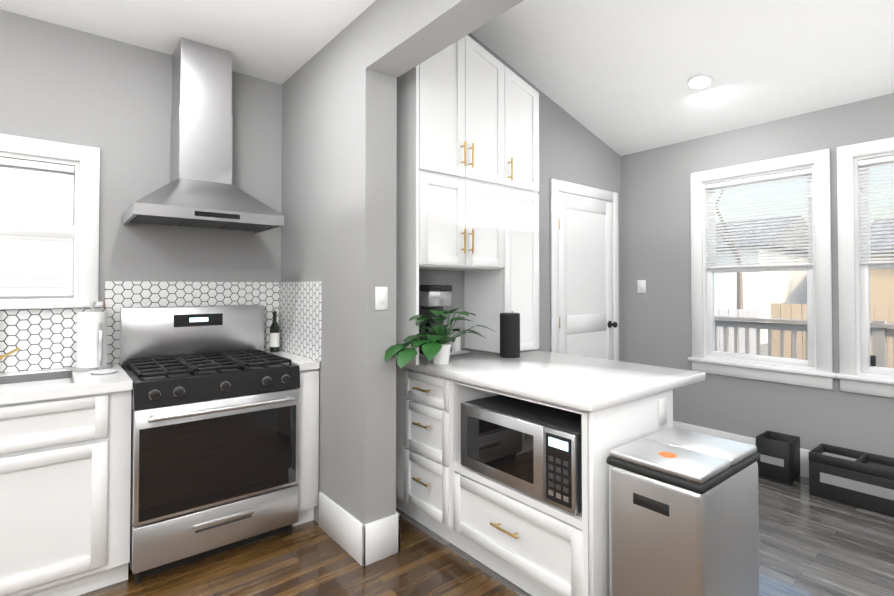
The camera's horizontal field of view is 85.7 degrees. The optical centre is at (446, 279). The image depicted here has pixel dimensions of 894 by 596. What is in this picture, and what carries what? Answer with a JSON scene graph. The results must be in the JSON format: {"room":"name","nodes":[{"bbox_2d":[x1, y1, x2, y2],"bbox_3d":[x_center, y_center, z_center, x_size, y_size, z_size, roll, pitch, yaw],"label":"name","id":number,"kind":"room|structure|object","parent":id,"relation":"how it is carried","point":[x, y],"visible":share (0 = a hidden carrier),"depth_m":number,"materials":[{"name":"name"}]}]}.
{"room":"kitchen","nodes":[
{"label":"kitchen","id":0,"kind":"room"},
{"bbox_2d":[0,9,281,372],"bbox_3d":[-1.798,-0.417,2.764,7.850,3.600,0.150,1,-1,-39],"label":"wall","id":1,"kind":"structure","parent":0,"point":[111,99],"depth_m":2.70,"materials":[{"name":"paint"}]},
{"bbox_2d":[0,134,103,309],"bbox_3d":[-2.268,-0.281,2.345,0.974,0.855,0.195,1,-1,-39],"label":"kitchen window","id":2,"kind":"structure","parent":1,"relation":"in","point":[34,189],"depth_m":2.47,"materials":[{"name":"white wood"}]},
{"bbox_2d":[0,281,321,372],"bbox_3d":[-2.152,0.225,1.960,3.199,0.449,0.636,1,-1,-39],"label":"backsplash","id":3,"kind":"structure","parent":1,"relation":"attached to","point":[41,339],"depth_m":2.72,"materials":[{"name":"tile"}]},
{"bbox_2d":[122,37,283,232],"bbox_3d":[-1.359,-0.809,2.705,0.720,1.013,0.497,1,-1,-39],"label":"range hood","id":4,"kind":"object","parent":1,"relation":"attached to","point":[199,190],"visible":1,"depth_m":2.67,"materials":[{"name":"silver metal"}]},
{"bbox_2d":[0,0,375,83],"bbox_3d":[-1.131,-1.426,-0.382,4.600,0.120,5.600,1,-1,-39],"label":"ceiling","id":5,"kind":"structure","parent":0,"point":[279,41],"depth_m":2.49,"materials":[{"name":"paint"}]},
{"bbox_2d":[281,10,396,524],"bbox_3d":[-0.684,-0.416,2.844,0.180,3.600,1.130,1,-1,-39],"label":"wall","id":6,"kind":"structure","parent":0,"point":[339,166],"depth_m":2.48,"materials":[{"name":"paint"}]},
{"bbox_2d":[318,491,369,566],"bbox_3d":[-0.554,1.282,2.502,0.015,0.195,0.506,1,-1,-39],"label":"baseboard","id":7,"kind":"structure","parent":6,"relation":"attached to","point":[360,543],"depth_m":2.44,"materials":[{"name":"white wood"}]},
{"bbox_2d":[375,287,387,309],"bbox_3d":[-0.325,0.095,2.393,0.070,0.115,0.009,1,-1,-39],"label":"light switch","id":8,"kind":"object","parent":6,"relation":"attached to","point":[381,298],"visible":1,"depth_m":2.39,"materials":[{"name":"white plastic"}]},
{"bbox_2d":[370,511,399,555],"bbox_3d":[-0.375,1.283,2.594,0.015,0.195,0.425,1,-1,-39],"label":"baseboard","id":9,"kind":"structure","parent":6,"relation":"attached to","point":[385,532],"depth_m":2.39,"materials":[{"name":"white wood"}]},
{"bbox_2d":[366,0,523,77],"bbox_3d":[1.081,-1.655,0.690,0.180,1.190,4.470,1,-1,-39],"label":"header beam","id":10,"kind":"structure","parent":0,"point":[403,37],"depth_m":2.10,"materials":[{"name":"paint"}]},
{"bbox_2d":[78,476,893,595],"bbox_3d":[0.025,1.375,0.610,7.700,0.050,5.750,1,-1,-39],"label":"floor","id":11,"kind":"structure","parent":0,"point":[811,545],"depth_m":2.32,"materials":[{"name":"brown wood"}]},
{"bbox_2d":[0,363,132,595],"bbox_3d":[-2.490,0.906,1.655,2.303,0.920,0.660,1,-1,-39],"label":"base cabinet","id":12,"kind":"object","parent":11,"relation":"on","point":[65,460],"depth_m":2.03,"materials":[{"name":"white wood"}]},
{"bbox_2d":[0,347,19,359],"bbox_3d":[-2.103,0.257,2.264,0.148,0.394,0.132,1,-1,-39],"label":"faucet","id":13,"kind":"object","parent":12,"relation":"on","point":[9,353],"visible":1,"depth_m":2.29,"materials":[{"name":"gold metal"}]},
{"bbox_2d":[71,301,111,371],"bbox_3d":[-1.808,0.284,2.456,0.170,0.346,0.170,1,-1,-39],"label":"paper towel","id":14,"kind":"object","parent":12,"relation":"on","point":[92,340],"visible":0.98,"depth_m":2.41,"materials":[{"name":"white paper"}]},
{"bbox_2d":[88,369,117,374],"bbox_3d":[-1.667,0.450,2.336,0.120,0.011,0.120,1,-1,-39],"label":"spoon rest","id":15,"kind":"object","parent":12,"relation":"on","point":[101,371],"visible":0.98,"depth_m":2.32,"materials":[{"name":"ceramic"}]},
{"bbox_2d":[120,305,299,583],"bbox_3d":[-1.270,0.768,2.588,0.758,1.225,0.701,1,-1,-39],"label":"range","id":16,"kind":"object","parent":11,"relation":"on","point":[215,430],"visible":1,"depth_m":2.39,"materials":[{"name":"silver metal"}]},
{"bbox_2d":[266,350,319,526],"bbox_3d":[-0.959,0.925,2.911,0.129,0.920,0.626,1,-1,-39],"label":"cabinet filler","id":17,"kind":"structure","parent":11,"relation":"on","point":[308,486],"depth_m":2.69,"materials":[{"name":"white wood"}]},
{"bbox_2d":[269,307,279,351],"bbox_3d":[-1.111,0.324,3.105,0.061,0.286,0.061,1,-1,-39],"label":"wine bottle","id":18,"kind":"object","parent":17,"relation":"on","point":[274,342],"visible":1,"depth_m":3.08,"materials":[{"name":"black glass"}]},
{"bbox_2d":[396,368,399,509],"bbox_3d":[-0.062,0.947,3.007,0.622,0.880,0.178,1,-1,-39],"label":"cabinet filler","id":19,"kind":"object","parent":11,"relation":"on","point":[397,369],"depth_m":2.79,"materials":[{"name":"white wood"}]},
{"bbox_2d":[400,368,539,542],"bbox_3d":[0.133,0.943,2.767,0.622,0.880,0.442,1,-1,-39],"label":"base cabinet","id":20,"kind":"object","parent":11,"relation":"on","point":[430,406],"depth_m":2.56,"materials":[{"name":"white wood"}]},
{"bbox_2d":[396,348,705,411],"bbox_3d":[0.447,0.481,2.619,0.950,0.040,1.436,1,-1,-39],"label":"countertop","id":21,"kind":"structure","parent":20,"relation":"on","point":[585,384],"depth_m":2.28,"materials":[{"name":"white stone"}]},
{"bbox_2d":[384,307,494,368],"bbox_3d":[-0.064,0.305,2.568,0.648,0.308,0.418,1,-1,-39],"label":"potted plant","id":22,"kind":"object","parent":21,"relation":"on","point":[436,347],"visible":0.98,"depth_m":2.49,"materials":[{"name":"green plant"}]},
{"bbox_2d":[419,285,470,357],"bbox_3d":[-0.046,0.251,3.015,0.350,0.430,0.197,1,-1,-39],"label":"coffee maker","id":23,"kind":"object","parent":21,"relation":"on","point":[435,297],"visible":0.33,"depth_m":2.95,"materials":[{"name":"silver metal"}]},
{"bbox_2d":[396,35,538,364],"bbox_3d":[0.119,-0.535,3.023,1.010,1.996,0.420,1,-1,-39],"label":"pantry cabinet","id":24,"kind":"object","parent":21,"relation":"on","point":[467,198],"visible":0.9,"depth_m":2.85,"materials":[{"name":"white wood"}]},
{"bbox_2d":[500,313,519,357],"bbox_3d":[0.378,0.334,2.889,0.120,0.260,0.120,1,-1,-39],"label":"speaker","id":25,"kind":"object","parent":21,"relation":"on","point":[509,335],"visible":1,"depth_m":2.84},
{"bbox_2d":[452,452,609,595],"bbox_3d":[0.511,1.148,2.299,0.622,0.455,0.765,1,-1,-39],"label":"base cabinet","id":26,"kind":"object","parent":11,"relation":"on","point":[531,545],"depth_m":1.99,"materials":[{"name":"white wood"}]},
{"bbox_2d":[461,395,581,514],"bbox_3d":[0.440,0.760,2.231,0.424,0.315,0.670,1,-1,-39],"label":"microwave","id":27,"kind":"object","parent":26,"relation":"in","point":[531,448],"visible":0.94,"depth_m":2.06,"materials":[{"name":"silver metal"}]},
{"bbox_2d":[606,427,759,595],"bbox_3d":[0.901,0.995,1.750,0.494,0.746,0.417,1,-1,-39],"label":"trash can","id":28,"kind":"object","parent":11,"relation":"on","point":[683,512],"visible":1,"depth_m":1.64,"materials":[{"name":"silver metal"}]},
{"bbox_2d":[756,430,799,485],"bbox_3d":[2.326,1.250,3.388,0.237,0.285,0.200,1,-1,-39],"label":"storage bin","id":29,"kind":"object","parent":11,"relation":"on","point":[778,461],"visible":0.92,"depth_m":3.32,"materials":[{"name":"black plastic"}]},
{"bbox_2d":[809,443,893,516],"bbox_3d":[2.597,1.251,3.015,0.287,0.272,0.480,1,-1,-39],"label":"box","id":30,"kind":"object","parent":11,"relation":"on","point":[859,479],"visible":1,"depth_m":2.98,"materials":[{"name":"black plastic"}]},
{"bbox_2d":[396,33,621,507],"bbox_3d":[0.570,-0.401,3.759,2.920,3.600,0.150,1,-1,-39],"label":"wall","id":31,"kind":"structure","parent":0,"point":[572,150],"depth_m":3.89,"materials":[{"name":"paint"}]},
{"bbox_2d":[550,178,618,360],"bbox_3d":[1.231,0.299,4.129,0.966,2.210,0.088,1,-1,-39],"label":"interior door","id":32,"kind":"structure","parent":31,"relation":"in","point":[584,259],"depth_m":4.14,"materials":[{"name":"white wood"}]},
{"bbox_2d":[471,0,893,155],"bbox_3d":[2.097,-1.653,1.778,2.770,0.900,4.880,1,-1,-39],"label":"ceiling","id":33,"kind":"structure","parent":0,"point":[615,75],"depth_m":3.15,"materials":[{"name":"paint"}]},
{"bbox_2d":[686,74,713,89],"bbox_3d":[1.749,-1.363,3.334,0.166,0.053,0.170,1,-1,-39],"label":"ceiling light","id":34,"kind":"object","parent":33,"relation":"attached to","point":[700,82],"visible":1,"depth_m":3.32,"materials":[{"name":"white plastic"}]},
{"bbox_2d":[620,93,893,457],"bbox_3d":[3.230,-0.418,2.679,0.150,3.600,4.880,1,-1,-39],"label":"wall","id":35,"kind":"structure","parent":0,"point":[656,327],"depth_m":3.84,"materials":[{"name":"paint"}]},
{"bbox_2d":[637,280,645,292],"bbox_3d":[1.759,0.068,4.356,0.009,0.120,0.080,1,-1,-39],"label":"light switch","id":36,"kind":"object","parent":35,"relation":"attached to","point":[641,286],"visible":1,"depth_m":4.35,"materials":[{"name":"white plastic"}]},
{"bbox_2d":[673,421,810,477],"bbox_3d":[3.156,1.283,2.612,0.016,0.195,4.849,1,-1,-39],"label":"baseboard","id":37,"kind":"structure","parent":35,"relation":"attached to","point":[804,453],"depth_m":3.74,"materials":[{"name":"white wood"}]},
{"bbox_2d":[688,149,835,389],"bbox_3d":[2.374,-0.065,3.685,0.195,1.645,0.970,1,-1,-39],"label":"window","id":38,"kind":"structure","parent":35,"relation":"in","point":[706,357],"depth_m":3.60,"materials":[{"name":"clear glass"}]},
{"bbox_2d":[835,137,893,397],"bbox_3d":[2.985,-0.077,2.932,0.195,1.645,0.970,1,-1,-39],"label":"window","id":39,"kind":"structure","parent":35,"relation":"in","point":[854,200],"depth_m":3.18,"materials":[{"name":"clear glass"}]},
{"label":"outside","id":40,"kind":"structure","parent":0,"visible":0},
{"bbox_2d":[761,336,889,367],"bbox_3d":[31.148,2.824,29.366,76.900,0.050,80.000,1,-1,-39],"label":"ground","id":41,"kind":"structure","parent":40,"point":[764,347],"depth_m":17.97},
{"bbox_2d":[716,190,742,316],"bbox_3d":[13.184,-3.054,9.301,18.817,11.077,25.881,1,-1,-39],"label":"tree","id":42,"kind":"object","parent":41,"relation":"on","point":[740,291],"depth_m":18.22,"materials":[{"name":"plant"}]},
{"bbox_2d":[714,303,893,367],"bbox_3d":[4.887,1.456,9.003,0.630,2.050,5.555,1,-1,-39],"label":"fence","id":43,"kind":"object","parent":41,"relation":"on","point":[780,312],"depth_m":8.25,"materials":[{"name":"beige wood"}]},
{"bbox_2d":[714,216,893,343],"bbox_3d":[17.815,-0.130,21.164,10.800,5.600,22.800,1,-1,-39],"label":"house","id":44,"kind":"structure","parent":41,"relation":"on","point":[879,298],"depth_m":20.34,"materials":[{"name":"white wood"}]},
{"bbox_3d":[4.201,1.917,3.637,2.590,0.960,9.000,1,-1,-39],"label":"deck","id":45,"kind":"object","parent":41,"relation":"on","visible":0},
{"bbox_2d":[714,316,893,367],"bbox_3d":[5.128,0.939,4.406,0.140,1.020,8.940,1,-1,-39],"label":"railing","id":46,"kind":"object","parent":45,"relation":"on","point":[800,325],"depth_m":5.71,"materials":[{"name":"grey wood"}]}
]}

